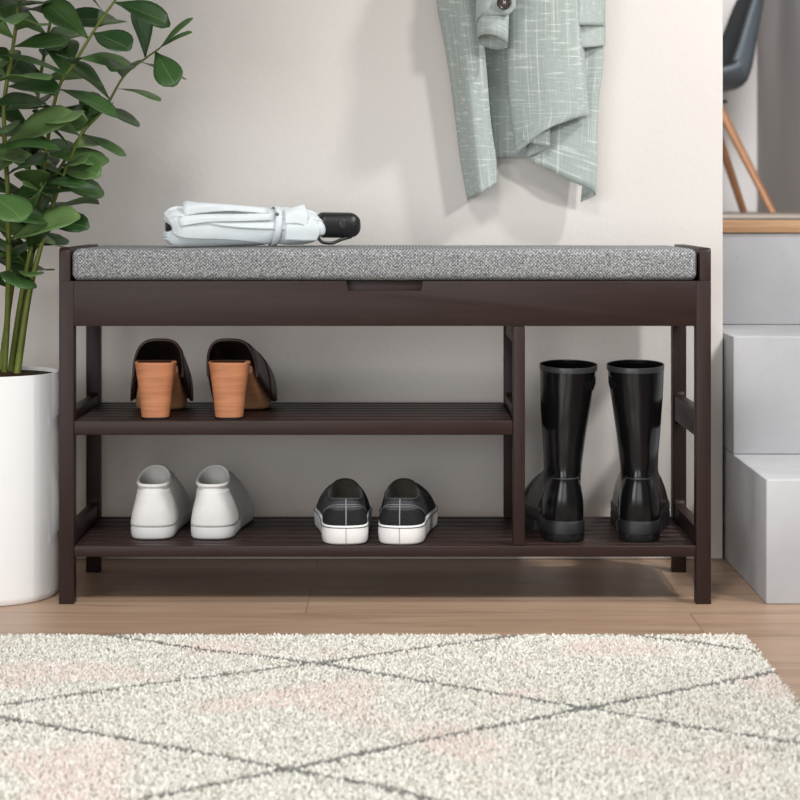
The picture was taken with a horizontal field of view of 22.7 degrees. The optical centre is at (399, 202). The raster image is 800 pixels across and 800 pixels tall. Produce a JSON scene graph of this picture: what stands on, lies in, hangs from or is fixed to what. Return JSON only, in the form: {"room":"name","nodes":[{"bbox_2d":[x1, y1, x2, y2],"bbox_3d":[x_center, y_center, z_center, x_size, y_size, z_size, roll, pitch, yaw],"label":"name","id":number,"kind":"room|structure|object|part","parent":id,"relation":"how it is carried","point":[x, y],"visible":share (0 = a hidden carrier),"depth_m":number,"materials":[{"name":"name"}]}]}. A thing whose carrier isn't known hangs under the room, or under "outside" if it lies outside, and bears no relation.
{"room":"entryway","nodes":[
{"label":"entryway","id":0,"kind":"room"},
{"bbox_2d":[0,0,722,558],"bbox_3d":[-1.310,-0.710,3.660,3.780,2.700,0.160,0,0,0],"label":"wall","id":1,"kind":"structure","parent":0,"point":[320,105],"depth_m":3.58,"materials":[{"name":"white paint"}]},
{"bbox_2d":[0,557,799,701],"bbox_3d":[0.000,0.670,3.880,6.400,0.060,10.600,0,0,0],"label":"floor","id":2,"kind":"structure","parent":0,"point":[503,597],"depth_m":3.20,"materials":[{"name":"brown wood"}]},
{"bbox_2d":[0,0,192,605],"bbox_3d":[-0.623,0.039,3.301,0.470,1.203,0.518,0,0,-41],"label":"potted plant","id":3,"kind":"object","parent":2,"relation":"on","point":[29,395],"visible":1,"depth_m":3.22,"materials":[{"name":"green plant"}]},
{"bbox_3d":[-0.630,-0.102,3.211,0.028,0.762,0.093,0,0,-32],"label":"stem","id":4,"kind":"part","parent":3,"relation":"part of","materials":[{"name":"green plant"}]},
{"bbox_3d":[-0.624,-0.088,3.342,0.110,0.745,0.025,0,0,-30],"label":"stem","id":5,"kind":"part","parent":3,"relation":"part of","materials":[{"name":"green plant"}]},
{"bbox_3d":[-0.672,0.458,3.262,0.226,0.364,0.226,0,0,0],"label":"pot","id":6,"kind":"part","parent":3,"relation":"part of","materials":[{"name":"white ceramic"}]},
{"bbox_3d":[-0.574,0.078,3.265,0.116,0.403,0.019,0,0,-13],"label":"stem","id":7,"kind":"part","parent":3,"relation":"part of","materials":[{"name":"green plant"}]},
{"bbox_3d":[-0.535,-0.054,3.254,0.222,0.670,0.017,0,0,11],"label":"stem","id":8,"kind":"part","parent":3,"relation":"part of","materials":[{"name":"green plant"}]},
{"bbox_3d":[-0.519,0.012,3.305,0.244,0.540,0.036,0,0,-6],"label":"stem","id":9,"kind":"part","parent":3,"relation":"part of","materials":[{"name":"green plant"}]},
{"bbox_2d":[59,244,710,603],"bbox_3d":[-0.024,0.356,3.330,1.040,0.568,0.300,0,0,0],"label":"bench","id":10,"kind":"object","parent":2,"relation":"on","point":[512,287],"visible":0.99,"depth_m":3.18,"materials":[{"name":"brown wood"}]},
{"bbox_3d":[-0.532,0.382,3.193,0.024,0.515,0.026,0,0,0],"label":"leg","id":11,"kind":"part","parent":10,"relation":"part of","materials":[{"name":"brown wood"}]},
{"bbox_3d":[-0.535,0.134,3.330,0.018,0.124,0.299,0,0,0],"label":"panel","id":12,"kind":"part","parent":10,"relation":"part of","materials":[{"name":"brown wood"}]},
{"bbox_3d":[-0.532,0.541,3.330,0.018,0.056,0.249,0,0,0],"label":"rail","id":13,"kind":"part","parent":10,"relation":"part of","materials":[{"name":"brown wood"}]},
{"bbox_3d":[-0.532,0.355,3.330,0.018,0.060,0.249,0,0,0],"label":"rail","id":14,"kind":"part","parent":10,"relation":"part of","materials":[{"name":"brown wood"}]},
{"bbox_3d":[-0.532,0.382,3.467,0.024,0.515,0.026,0,0,0],"label":"leg","id":15,"kind":"part","parent":10,"relation":"part of","materials":[{"name":"brown wood"}]},
{"bbox_2d":[130,338,192,419],"bbox_3d":[-0.401,0.284,3.309,0.106,0.127,0.253,0,0,-1],"label":"clog","id":16,"kind":"object","parent":10,"relation":"on","point":[161,381],"visible":1,"depth_m":3.24,"materials":[{"name":"beige wood"}]},
{"bbox_2d":[131,465,191,538],"bbox_3d":[-0.405,0.490,3.371,0.095,0.112,0.281,0,0,0],"label":"sneaker","id":17,"kind":"object","parent":10,"relation":"on","point":[162,505],"visible":1,"depth_m":3.25,"materials":[{"name":"rubber"}]},
{"bbox_2d":[191,465,253,538],"bbox_3d":[-0.302,0.490,3.371,0.095,0.112,0.281,0,0,2],"label":"sneaker","id":18,"kind":"object","parent":10,"relation":"on","point":[222,506],"visible":1,"depth_m":3.25,"materials":[{"name":"rubber"}]},
{"bbox_2d":[206,338,276,419],"bbox_3d":[-0.265,0.284,3.309,0.106,0.127,0.253,0,0,3],"label":"clog","id":19,"kind":"object","parent":10,"relation":"on","point":[240,378],"visible":1,"depth_m":3.24,"materials":[{"name":"beige wood"}]},
{"bbox_2d":[163,201,360,245],"bbox_3d":[-0.228,0.034,3.325,0.335,0.076,0.074,0,0,-15],"label":"folded umbrella","id":20,"kind":"object","parent":10,"relation":"on","point":[192,223],"visible":1,"depth_m":3.29,"materials":[{"name":"grey fabric"}]},
{"bbox_3d":[-0.101,0.037,3.360,0.072,0.044,0.041,0,0,-15],"label":"handle","id":21,"kind":"part","parent":20,"relation":"part of","materials":[{"name":"black plastic"}]},
{"bbox_2d":[74,420,512,434],"bbox_3d":[-0.170,0.359,3.190,0.700,0.022,0.020,0,0,0],"label":"shelf","id":22,"kind":"object","parent":10,"relation":"attached to","point":[81,427],"depth_m":3.18,"materials":[{"name":"brown wood"}]},
{"bbox_3d":[-0.170,0.359,3.470,0.700,0.022,0.020,0,0,0],"label":"rail","id":23,"kind":"part","parent":10,"relation":"part of","materials":[{"name":"brown wood"}]},
{"bbox_2d":[314,478,371,544],"bbox_3d":[-0.094,0.500,3.321,0.099,0.092,0.279,0,0,-2],"label":"sneaker","id":24,"kind":"object","parent":10,"relation":"on","point":[343,511],"visible":1,"depth_m":3.20,"materials":[{"name":"black fabric"}]},
{"bbox_2d":[72,245,696,279],"bbox_3d":[-0.025,0.098,3.329,1.000,0.051,0.294,0,0,0],"label":"seat cushion","id":25,"kind":"object","parent":10,"relation":"on","point":[89,262],"depth_m":3.18,"materials":[{"name":"grey fabric"}]},
{"bbox_2d":[74,544,695,556],"bbox_3d":[-0.024,0.556,3.190,0.993,0.018,0.020,0,0,0],"label":"shelf","id":26,"kind":"object","parent":10,"relation":"attached to","point":[80,550],"depth_m":3.18,"materials":[{"name":"brown wood"}]},
{"bbox_3d":[-0.024,0.556,3.470,0.993,0.018,0.020,0,0,0],"label":"rail","id":27,"kind":"part","parent":10,"relation":"part of","materials":[{"name":"brown wood"}]},
{"bbox_2d":[378,478,437,544],"bbox_3d":[0.010,0.500,3.321,0.099,0.092,0.279,0,0,4],"label":"sneaker","id":28,"kind":"object","parent":10,"relation":"on","point":[408,512],"visible":1,"depth_m":3.20,"materials":[{"name":"black fabric"}]},
{"bbox_3d":[0.190,0.371,3.467,0.019,0.350,0.024,0,0,0],"label":"divider post","id":29,"kind":"part","parent":10,"relation":"part of","materials":[{"name":"brown wood"}]},
{"bbox_3d":[0.190,0.212,3.330,0.013,0.031,0.250,0,0,0],"label":"divider rail","id":30,"kind":"part","parent":10,"relation":"part of","materials":[{"name":"brown wood"}]},
{"bbox_3d":[0.190,0.355,3.330,0.013,0.060,0.251,0,0,0],"label":"divider rail","id":31,"kind":"part","parent":10,"relation":"part of","materials":[{"name":"brown wood"}]},
{"bbox_3d":[0.190,0.371,3.193,0.019,0.350,0.024,0,0,0],"label":"divider post","id":32,"kind":"part","parent":10,"relation":"part of","materials":[{"name":"brown wood"}]},
{"bbox_2d":[525,359,597,541],"bbox_3d":[0.264,0.404,3.359,0.109,0.286,0.300,0,0,-3],"label":"rubber boot","id":33,"kind":"object","parent":10,"relation":"on","point":[554,505],"visible":0.98,"depth_m":3.22,"materials":[{"name":"black rubber"}]},
{"bbox_2d":[606,359,669,541],"bbox_3d":[0.402,0.404,3.358,0.105,0.286,0.300,0,0,7],"label":"rubber boot","id":34,"kind":"object","parent":10,"relation":"on","point":[640,504],"visible":1,"depth_m":3.22,"materials":[{"name":"black rubber"}]},
{"bbox_3d":[0.484,0.382,3.467,0.024,0.515,0.026,0,0,0],"label":"leg","id":35,"kind":"part","parent":10,"relation":"part of","materials":[{"name":"brown wood"}]},
{"bbox_3d":[0.484,0.541,3.330,0.018,0.056,0.249,0,0,0],"label":"rail","id":36,"kind":"part","parent":10,"relation":"part of","materials":[{"name":"brown wood"}]},
{"bbox_3d":[0.484,0.355,3.330,0.018,0.060,0.249,0,0,0],"label":"rail","id":37,"kind":"part","parent":10,"relation":"part of","materials":[{"name":"brown wood"}]},
{"bbox_3d":[0.487,0.134,3.330,0.018,0.124,0.299,0,0,0],"label":"panel","id":38,"kind":"part","parent":10,"relation":"part of","materials":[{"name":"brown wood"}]},
{"bbox_3d":[0.484,0.382,3.193,0.024,0.515,0.026,0,0,0],"label":"leg","id":39,"kind":"part","parent":10,"relation":"part of","materials":[{"name":"brown wood"}]},
{"bbox_2d":[0,632,799,799],"bbox_3d":[-0.148,0.637,2.393,1.303,0.006,1.025,0,0,0],"label":"shaggy rug","id":40,"kind":"object","parent":2,"relation":"on","point":[197,716],"visible":1,"depth_m":2.44,"materials":[{"name":"beige carpet"}]},
{"bbox_2d":[723,446,799,603],"bbox_3d":[1.167,0.540,3.498,1.166,0.199,0.635,0,0,0],"label":"concrete step","id":41,"kind":"structure","parent":2,"relation":"on","point":[761,492],"depth_m":3.24,"materials":[{"name":"white concrete"}]},
{"bbox_2d":[723,325,799,453],"bbox_3d":[1.167,0.337,3.810,1.166,0.206,0.630,0,0,0],"label":"concrete step","id":42,"kind":"structure","parent":41,"relation":"on","point":[761,363],"depth_m":3.50,"materials":[{"name":"white concrete"}]},
{"bbox_2d":[723,233,799,324],"bbox_3d":[1.167,0.145,4.075,1.166,0.176,0.500,0,0,0],"label":"concrete step","id":43,"kind":"structure","parent":42,"relation":"on","point":[761,271],"depth_m":3.83,"materials":[{"name":"white concrete"}]},
{"bbox_2d":[723,212,799,232],"bbox_3d":[1.167,0.045,5.620,1.166,0.024,3.601,0,0,0],"label":"landing","id":44,"kind":"object","parent":43,"relation":"on","point":[733,222],"visible":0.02,"depth_m":3.82,"materials":[{"name":"brown wood"}]},
{"bbox_2d":[723,0,776,212],"bbox_3d":[1.034,-0.386,6.901,0.503,0.837,0.466,0,0,-3],"label":"shell chair","id":45,"kind":"object","parent":44,"relation":"on","point":[740,34],"visible":0.41,"depth_m":6.78,"materials":[{"name":"grey plastic"}]},
{"bbox_3d":[1.140,-0.180,7.041,0.038,0.424,0.280,0,0,42],"label":"leg","id":46,"kind":"part","parent":45,"relation":"part of","materials":[{"name":"brown wood"}]},
{"bbox_3d":[1.155,-0.180,6.774,0.212,0.424,0.202,0,0,-3],"label":"leg","id":47,"kind":"part","parent":45,"relation":"part of","materials":[{"name":"brown wood"}]},
{"bbox_2d":[723,0,756,211],"bbox_3d":[0.000,-0.710,7.480,6.400,2.700,0.100,0,0,0],"label":"wall","id":48,"kind":"structure","parent":0,"point":[741,105],"depth_m":7.43,"materials":[{"name":"paint"}]},
{"bbox_2d":[757,0,799,212],"bbox_3d":[1.390,-1.010,6.455,0.120,2.100,1.950,0,0,0],"label":"wall","id":49,"kind":"structure","parent":0,"point":[778,39],"depth_m":6.99,"materials":[{"name":"paint"}]},
{"bbox_3d":[0.210,-0.975,3.544,0.032,0.039,0.072,0,0,0],"label":"coat hook","id":50,"kind":"object","parent":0,"visible":0},
{"bbox_2d":[437,0,604,201],"bbox_3d":[0.208,-0.475,3.498,0.318,0.947,0.144,0,0,0],"label":"coat","id":51,"kind":"object","parent":50,"relation":"hanging from","point":[526,75],"visible":1,"depth_m":3.51,"materials":[{"name":"green fabric"}]},
{"bbox_3d":[0.117,-0.477,3.533,0.138,0.943,0.071,0,0,0],"label":"panel","id":52,"kind":"part","parent":51,"relation":"part of","materials":[{"name":"green fabric"}]},
{"bbox_3d":[0.178,-0.508,3.556,0.123,0.880,0.027,0,0,0],"label":"panel","id":53,"kind":"part","parent":51,"relation":"part of","materials":[{"name":"green fabric"}]},
{"bbox_3d":[0.262,-0.516,3.499,0.148,0.857,0.054,0,0,9],"label":"panel","id":54,"kind":"part","parent":51,"relation":"part of","materials":[{"name":"green fabric"}]},
{"bbox_3d":[0.287,-0.475,3.530,0.157,0.946,0.043,0,0,-13],"label":"panel","id":55,"kind":"part","parent":51,"relation":"part of","materials":[{"name":"green fabric"}]}
]}

